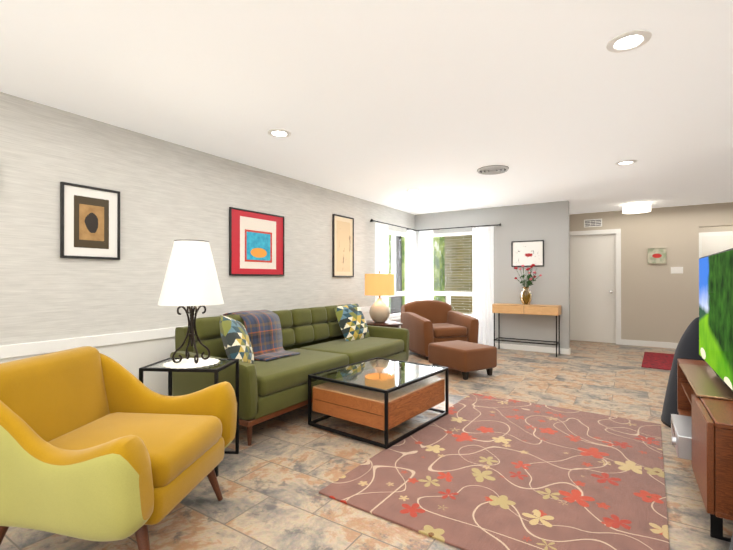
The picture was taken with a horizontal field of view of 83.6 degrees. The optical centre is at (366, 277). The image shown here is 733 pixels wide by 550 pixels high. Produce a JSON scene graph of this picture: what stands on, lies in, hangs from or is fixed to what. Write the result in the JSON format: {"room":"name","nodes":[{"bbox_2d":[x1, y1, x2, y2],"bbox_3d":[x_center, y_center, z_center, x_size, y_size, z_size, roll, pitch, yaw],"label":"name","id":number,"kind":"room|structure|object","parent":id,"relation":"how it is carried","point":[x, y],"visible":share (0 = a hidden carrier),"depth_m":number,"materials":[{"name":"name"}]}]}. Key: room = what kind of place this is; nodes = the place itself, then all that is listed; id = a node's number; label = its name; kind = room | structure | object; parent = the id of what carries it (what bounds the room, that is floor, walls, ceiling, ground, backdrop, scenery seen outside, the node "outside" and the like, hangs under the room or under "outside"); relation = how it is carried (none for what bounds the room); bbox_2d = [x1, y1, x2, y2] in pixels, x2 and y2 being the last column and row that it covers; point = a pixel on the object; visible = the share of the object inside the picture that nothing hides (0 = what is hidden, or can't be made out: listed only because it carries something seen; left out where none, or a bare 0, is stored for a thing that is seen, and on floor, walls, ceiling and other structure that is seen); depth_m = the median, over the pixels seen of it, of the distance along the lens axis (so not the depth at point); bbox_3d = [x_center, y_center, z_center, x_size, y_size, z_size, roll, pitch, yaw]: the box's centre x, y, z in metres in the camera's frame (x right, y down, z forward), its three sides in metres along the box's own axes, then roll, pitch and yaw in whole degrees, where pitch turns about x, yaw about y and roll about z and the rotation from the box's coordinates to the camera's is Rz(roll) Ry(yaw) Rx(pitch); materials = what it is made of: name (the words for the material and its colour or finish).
{"room":"living room","nodes":[
{"label":"living room","id":0,"kind":"room"},
{"bbox_2d":[0,92,414,345],"bbox_3d":[-1.674,-0.004,4.016,0.150,2.440,9.670,0,0,33],"label":"wall","id":1,"kind":"structure","parent":0,"point":[170,192],"depth_m":3.47,"materials":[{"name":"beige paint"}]},
{"bbox_2d":[60,182,119,259],"bbox_3d":[-2.117,-0.418,3.161,0.025,0.555,0.410,0,0,33],"label":"framed picture","id":2,"kind":"object","parent":1,"relation":"attached to","point":[89,222],"visible":1,"depth_m":3.14,"materials":[{"name":"black"}]},
{"bbox_2d":[0,306,370,358],"bbox_3d":[-2.021,0.498,3.316,0.022,0.088,7.820,0,0,33],"label":"trim","id":3,"kind":"structure","parent":1,"relation":"attached to","point":[26,349],"depth_m":3.10,"materials":[{"name":"white"}]},
{"bbox_2d":[0,312,371,395],"bbox_3d":[-2.027,0.832,3.319,0.006,0.585,7.820,0,0,33],"label":"wainscot","id":4,"kind":"structure","parent":1,"relation":"attached to","point":[132,357],"depth_m":3.52,"materials":[{"name":"white"}]},
{"bbox_2d":[229,207,283,275],"bbox_3d":[-1.205,-0.372,4.583,0.025,0.710,0.790,0,0,33],"label":"framed picture","id":5,"kind":"object","parent":1,"relation":"attached to","point":[256,243],"visible":0.98,"depth_m":4.54},
{"bbox_2d":[332,214,353,276],"bbox_3d":[-0.333,-0.443,5.942,0.025,0.885,0.500,0,0,33],"label":"framed picture","id":6,"kind":"object","parent":1,"relation":"attached to","point":[342,246],"visible":1,"depth_m":5.92,"materials":[{"name":"black"}]},
{"bbox_2d":[388,230,406,320],"bbox_3d":[0.527,-0.034,7.392,0.150,1.580,1.170,0,0,33],"label":"window","id":7,"kind":"structure","parent":1,"relation":"in","point":[393,266],"depth_m":7.41,"materials":[{"name":"white"}]},
{"bbox_2d":[0,340,732,549],"bbox_3d":[1.996,1.265,3.576,6.800,0.100,12.900,0,0,33],"label":"floor","id":8,"kind":"structure","parent":0,"point":[278,474],"depth_m":2.53,"materials":[{"name":"tile"}]},
{"bbox_2d":[0,346,236,549],"bbox_3d":[-1.238,0.802,1.967,0.910,0.825,0.955,0,0,6],"label":"chair","id":9,"kind":"object","parent":8,"relation":"on","point":[95,445],"visible":1,"depth_m":1.77,"materials":[{"name":"yellow fabric"}]},
{"bbox_2d":[139,358,238,476],"bbox_3d":[-1.142,0.887,2.680,0.500,0.650,0.340,0,0,5],"label":"side table","id":10,"kind":"object","parent":8,"relation":"on","point":[222,364],"visible":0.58,"depth_m":2.68,"materials":[{"name":"black metal"}]},
{"bbox_2d":[158,240,223,368],"bbox_3d":[-1.142,0.163,2.682,0.400,0.797,0.400,0,0,5],"label":"lamp","id":11,"kind":"object","parent":10,"relation":"on","point":[191,278],"visible":1,"depth_m":2.57,"materials":[{"name":"white fabric"}]},
{"bbox_2d":[170,304,408,445],"bbox_3d":[-0.571,0.761,4.203,1.007,0.913,2.536,0,0,33],"label":"sofa","id":12,"kind":"object","parent":8,"relation":"on","point":[281,355],"visible":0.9,"depth_m":3.59,"materials":[{"name":"green fabric"}]},
{"bbox_2d":[219,315,253,363],"bbox_3d":[-1.073,0.549,3.414,0.150,0.460,0.460,-21,-15,-1],"label":"pillow","id":13,"kind":"object","parent":12,"relation":"on","point":[234,335],"depth_m":3.28,"materials":[{"name":"multicoloured fabric"}]},
{"bbox_2d":[223,310,299,360],"bbox_3d":[-1.009,0.526,3.886,0.612,0.408,0.448,0,0,33],"label":"throw","id":14,"kind":"object","parent":12,"relation":"on","point":[263,327],"depth_m":3.83,"materials":[{"name":"fabric"}]},
{"bbox_2d":[334,304,369,340],"bbox_3d":[-0.168,0.544,4.937,0.150,0.460,0.460,-30,-15,36],"label":"pillow","id":15,"kind":"object","parent":12,"relation":"on","point":[351,320],"depth_m":4.85,"materials":[{"name":"multicoloured fabric"}]},
{"bbox_2d":[308,357,448,448],"bbox_3d":[0.123,0.997,3.471,0.780,0.405,0.950,0,0,38],"label":"coffee table","id":16,"kind":"object","parent":8,"relation":"on","point":[385,395],"visible":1,"depth_m":3.22,"materials":[{"name":"brown wood"}]},
{"bbox_2d":[366,320,402,327],"bbox_3d":[0.199,0.921,5.645,0.630,0.600,0.466,0,0,33],"label":"end table","id":17,"kind":"object","parent":8,"relation":"on","point":[394,324],"visible":0.08,"depth_m":5.50,"materials":[{"name":"brown wood"}]},
{"bbox_2d":[365,271,394,322],"bbox_3d":[0.182,0.269,5.658,0.410,0.702,0.410,0,0,33],"label":"lamp","id":18,"kind":"object","parent":17,"relation":"on","point":[379,285],"visible":1,"depth_m":5.52,"materials":[{"name":"beige ceramic"}]},
{"bbox_2d":[401,300,478,359],"bbox_3d":[1.133,0.801,6.559,0.956,0.845,0.924,0,0,-19],"label":"chair","id":19,"kind":"object","parent":8,"relation":"on","point":[426,323],"visible":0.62,"depth_m":6.31,"materials":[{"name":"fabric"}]},
{"bbox_2d":[429,340,496,379],"bbox_3d":[1.216,1.040,5.230,0.560,0.360,0.680,0,0,-32],"label":"ottoman","id":20,"kind":"object","parent":8,"relation":"on","point":[465,357],"visible":0.96,"depth_m":5.01,"materials":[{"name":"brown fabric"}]},
{"bbox_2d":[319,393,669,549],"bbox_3d":[1.070,1.206,2.827,1.600,0.012,2.400,0,0,35],"label":"rug","id":21,"kind":"object","parent":8,"relation":"on","point":[472,471],"visible":0.88,"depth_m":2.41,"materials":[{"name":"brown carpet"}]},
{"bbox_2d":[492,303,560,356],"bbox_3d":[2.586,0.834,6.644,1.000,0.780,0.331,0,0,33],"label":"console table","id":22,"kind":"object","parent":8,"relation":"on","point":[531,309],"visible":0.98,"depth_m":6.52,"materials":[{"name":"brown wood"}]},
{"bbox_2d":[514,264,541,304],"bbox_3d":[2.624,0.116,6.635,0.415,0.655,0.310,0,0,33],"label":"vase","id":23,"kind":"object","parent":22,"relation":"on","point":[525,295],"visible":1,"depth_m":6.59,"materials":[{"name":"gold metal"}]},
{"bbox_2d":[641,352,673,369],"bbox_3d":[4.382,1.217,5.942,0.620,0.010,1.400,0,0,36],"label":"mat","id":24,"kind":"object","parent":8,"relation":"on","point":[662,361],"visible":0.52,"depth_m":5.97,"materials":[{"name":"red fabric"}]},
{"bbox_2d":[661,317,703,427],"bbox_3d":[2.719,0.769,3.351,0.512,0.890,0.608,0,0,33],"label":"speaker","id":25,"kind":"object","parent":8,"relation":"on","point":[687,346],"visible":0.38,"depth_m":3.33},
{"bbox_2d":[671,359,732,541],"bbox_3d":[2.105,0.916,2.343,0.605,0.590,1.660,0,0,33],"label":"tv console","id":26,"kind":"object","parent":8,"relation":"on","point":[702,433],"visible":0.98,"depth_m":1.88,"materials":[{"name":"brown wood"}]},
{"bbox_2d":[679,248,732,400],"bbox_3d":[2.063,0.240,2.443,0.250,0.760,1.200,0,0,33],"label":"tv","id":27,"kind":"object","parent":26,"relation":"on","point":[713,379],"visible":0.98,"depth_m":2.32,"materials":[{"name":"plastic"},{"name":"glass"}]},
{"bbox_2d":[729,534,732,549],"bbox_3d":[1.492,0.763,1.346,0.512,0.890,0.608,0,0,33],"label":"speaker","id":28,"kind":"object","parent":8,"relation":"on","point":[731,546],"visible":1,"depth_m":1.49},
{"bbox_2d":[0,0,732,214],"bbox_3d":[1.996,-1.285,3.583,6.800,0.120,12.900,0,0,33],"label":"ceiling","id":29,"kind":"structure","parent":0,"point":[437,103],"depth_m":2.67,"materials":[{"name":"white paint"}]},
{"bbox_2d":[267,129,290,137],"bbox_3d":[-0.740,-1.220,3.485,0.200,0.010,0.200,0,0,33],"label":"recessed light","id":30,"kind":"object","parent":29,"relation":"in","point":[280,133],"visible":1,"depth_m":3.48,"materials":[{"name":"white"}]},
{"bbox_2d":[477,165,508,174],"bbox_3d":[1.431,-1.211,4.647,0.350,0.022,0.350,0,0,33],"label":"ceiling vent","id":31,"kind":"object","parent":29,"relation":"in","point":[493,169],"visible":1,"depth_m":4.62,"materials":[{"name":"grey metal"}]},
{"bbox_2d":[615,160,636,164],"bbox_3d":[2.759,-1.218,4.365,0.200,0.010,0.200,0,0,33],"label":"recessed light","id":32,"kind":"object","parent":29,"relation":"in","point":[625,162],"visible":1,"depth_m":4.36,"materials":[{"name":"white"}]},
{"bbox_2d":[606,29,651,52],"bbox_3d":[1.364,-1.224,2.135,0.200,0.010,0.200,0,0,33],"label":"recessed light","id":33,"kind":"object","parent":29,"relation":"in","point":[629,41],"visible":1,"depth_m":2.13,"materials":[{"name":"white plastic"}]},
{"bbox_2d":[622,203,650,213],"bbox_3d":[4.478,-1.148,6.803,0.400,0.135,0.400,0,0,33],"label":"hall light","id":34,"kind":"object","parent":29,"relation":"attached to","point":[635,208],"visible":1,"depth_m":6.66,"materials":[{"name":"white glass"}]},
{"bbox_2d":[415,200,569,348],"bbox_3d":[2.099,0.006,7.268,2.690,2.440,0.120,0,0,33],"label":"wall","id":35,"kind":"structure","parent":0,"point":[547,223],"depth_m":6.83,"materials":[{"name":"grey paint"}]},
{"bbox_2d":[370,219,501,230],"bbox_3d":[1.171,-0.895,6.766,1.671,0.044,1.732,0,0,33],"label":"curtain rod","id":36,"kind":"object","parent":35,"relation":"attached to","point":[372,220],"visible":0.98,"depth_m":7.25,"materials":[{"name":"black metal"}]},
{"bbox_2d":[375,223,387,320],"bbox_3d":[0.251,0.164,6.719,0.060,2.080,0.400,0,0,33],"label":"curtain","id":37,"kind":"object","parent":36,"relation":"hanging from","point":[381,248],"visible":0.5,"depth_m":6.71,"materials":[{"name":"white fabric"}]},
{"bbox_2d":[407,230,415,302],"bbox_3d":[0.839,0.167,7.637,0.061,2.080,0.340,0,0,33],"label":"curtain","id":38,"kind":"object","parent":36,"relation":"hanging from","point":[411,266],"visible":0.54,"depth_m":7.60,"materials":[{"name":"white fabric"}]},
{"bbox_2d":[419,230,432,299],"bbox_3d":[1.121,0.168,7.724,0.290,2.080,0.061,0,0,33],"label":"curtain","id":39,"kind":"object","parent":36,"relation":"hanging from","point":[425,265],"visible":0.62,"depth_m":7.72,"materials":[{"name":"white fabric"}]},
{"bbox_2d":[473,226,493,345],"bbox_3d":[2.029,0.166,7.139,0.370,2.080,0.060,0,0,33],"label":"curtain","id":40,"kind":"object","parent":36,"relation":"hanging from","point":[483,270],"visible":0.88,"depth_m":7.13,"materials":[{"name":"white fabric"}]},
{"bbox_2d":[433,231,472,316],"bbox_3d":[1.510,-0.033,7.617,1.120,1.580,0.130,0,0,33],"label":"window","id":41,"kind":"structure","parent":35,"relation":"in","point":[447,294],"depth_m":7.58,"materials":[{"name":"white"}]},
{"bbox_2d":[511,240,543,266],"bbox_3d":[2.674,-0.390,6.812,0.510,0.430,0.025,0,0,33],"label":"framed picture","id":42,"kind":"object","parent":35,"relation":"attached to","point":[527,253],"visible":0.98,"depth_m":6.81,"materials":[{"name":"black"}]},
{"bbox_2d":[495,343,570,354],"bbox_3d":[2.087,1.181,7.204,2.674,0.090,0.034,0,0,33],"label":"baseboard","id":43,"kind":"structure","parent":35,"relation":"attached to","point":[568,351],"depth_m":6.75,"materials":[{"name":"white"}]},
{"bbox_2d":[569,202,732,344],"bbox_3d":[5.588,0.005,6.909,4.350,2.440,0.157,0,0,33],"label":"wall","id":44,"kind":"structure","parent":0,"point":[621,288],"depth_m":7.34,"materials":[{"name":"beige painted plaster"}]},
{"bbox_2d":[584,218,601,227],"bbox_3d":[4.257,-1.018,7.707,0.300,0.150,0.014,0,0,33],"label":"air vent","id":45,"kind":"object","parent":44,"relation":"in","point":[592,222],"visible":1,"depth_m":7.70,"materials":[{"name":"white metal"}]},
{"bbox_2d":[621,339,677,348],"bbox_3d":[5.099,1.176,7.161,1.110,0.100,0.014,0,0,33],"label":"baseboard","id":46,"kind":"structure","parent":44,"relation":"attached to","point":[623,341],"depth_m":7.23,"materials":[{"name":"white"}]},
{"bbox_2d":[648,248,666,263],"bbox_3d":[5.077,-0.374,7.168,0.270,0.270,0.030,0,0,33],"label":"framed picture","id":47,"kind":"object","parent":44,"relation":"attached to","point":[657,255],"visible":0.94,"depth_m":7.16,"materials":[{"name":"beige"}]},
{"bbox_2d":[671,267,682,273],"bbox_3d":[5.317,-0.120,7.024,0.170,0.114,0.014,0,0,33],"label":"switch plate","id":48,"kind":"object","parent":44,"relation":"attached to","point":[676,270],"visible":1,"depth_m":7.02,"materials":[{"name":"white plastic"}]},
{"bbox_2d":[699,226,732,232],"bbox_3d":[7.072,0.008,7.897,2.580,2.440,0.150,0,0,33],"label":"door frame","id":49,"kind":"structure","parent":0,"point":[716,229],"depth_m":7.97,"materials":[{"name":"white wood"}]},
{"bbox_2d":[699,231,732,257],"bbox_3d":[6.908,0.173,7.901,0.860,2.110,0.020,0,0,33],"label":"door","id":50,"kind":"structure","parent":49,"relation":"in","point":[710,243],"depth_m":7.98,"materials":[{"name":"white wood"}]},
{"label":"outside","id":51,"kind":"structure","parent":0,"visible":0},
{"bbox_3d":[-0.064,1.414,11.670,10.290,0.250,24.000,0,0,33],"label":"ground","id":52,"kind":"structure","parent":51,"visible":0},
{"bbox_2d":[388,234,444,313],"bbox_3d":[2.108,-2.004,13.851,4.000,7.500,18.000,0,0,33],"label":"foliage","id":53,"kind":"object","parent":52,"relation":"on","point":[438,282],"depth_m":16.17,"materials":[{"name":"green plant"}]},
{"bbox_2d":[445,235,472,313],"bbox_3d":[2.912,-0.218,9.053,2.430,3.900,0.200,0,0,33],"label":"fence","id":54,"kind":"object","parent":52,"relation":"on","point":[461,266],"depth_m":9.43,"materials":[{"name":"brown"}]}
]}

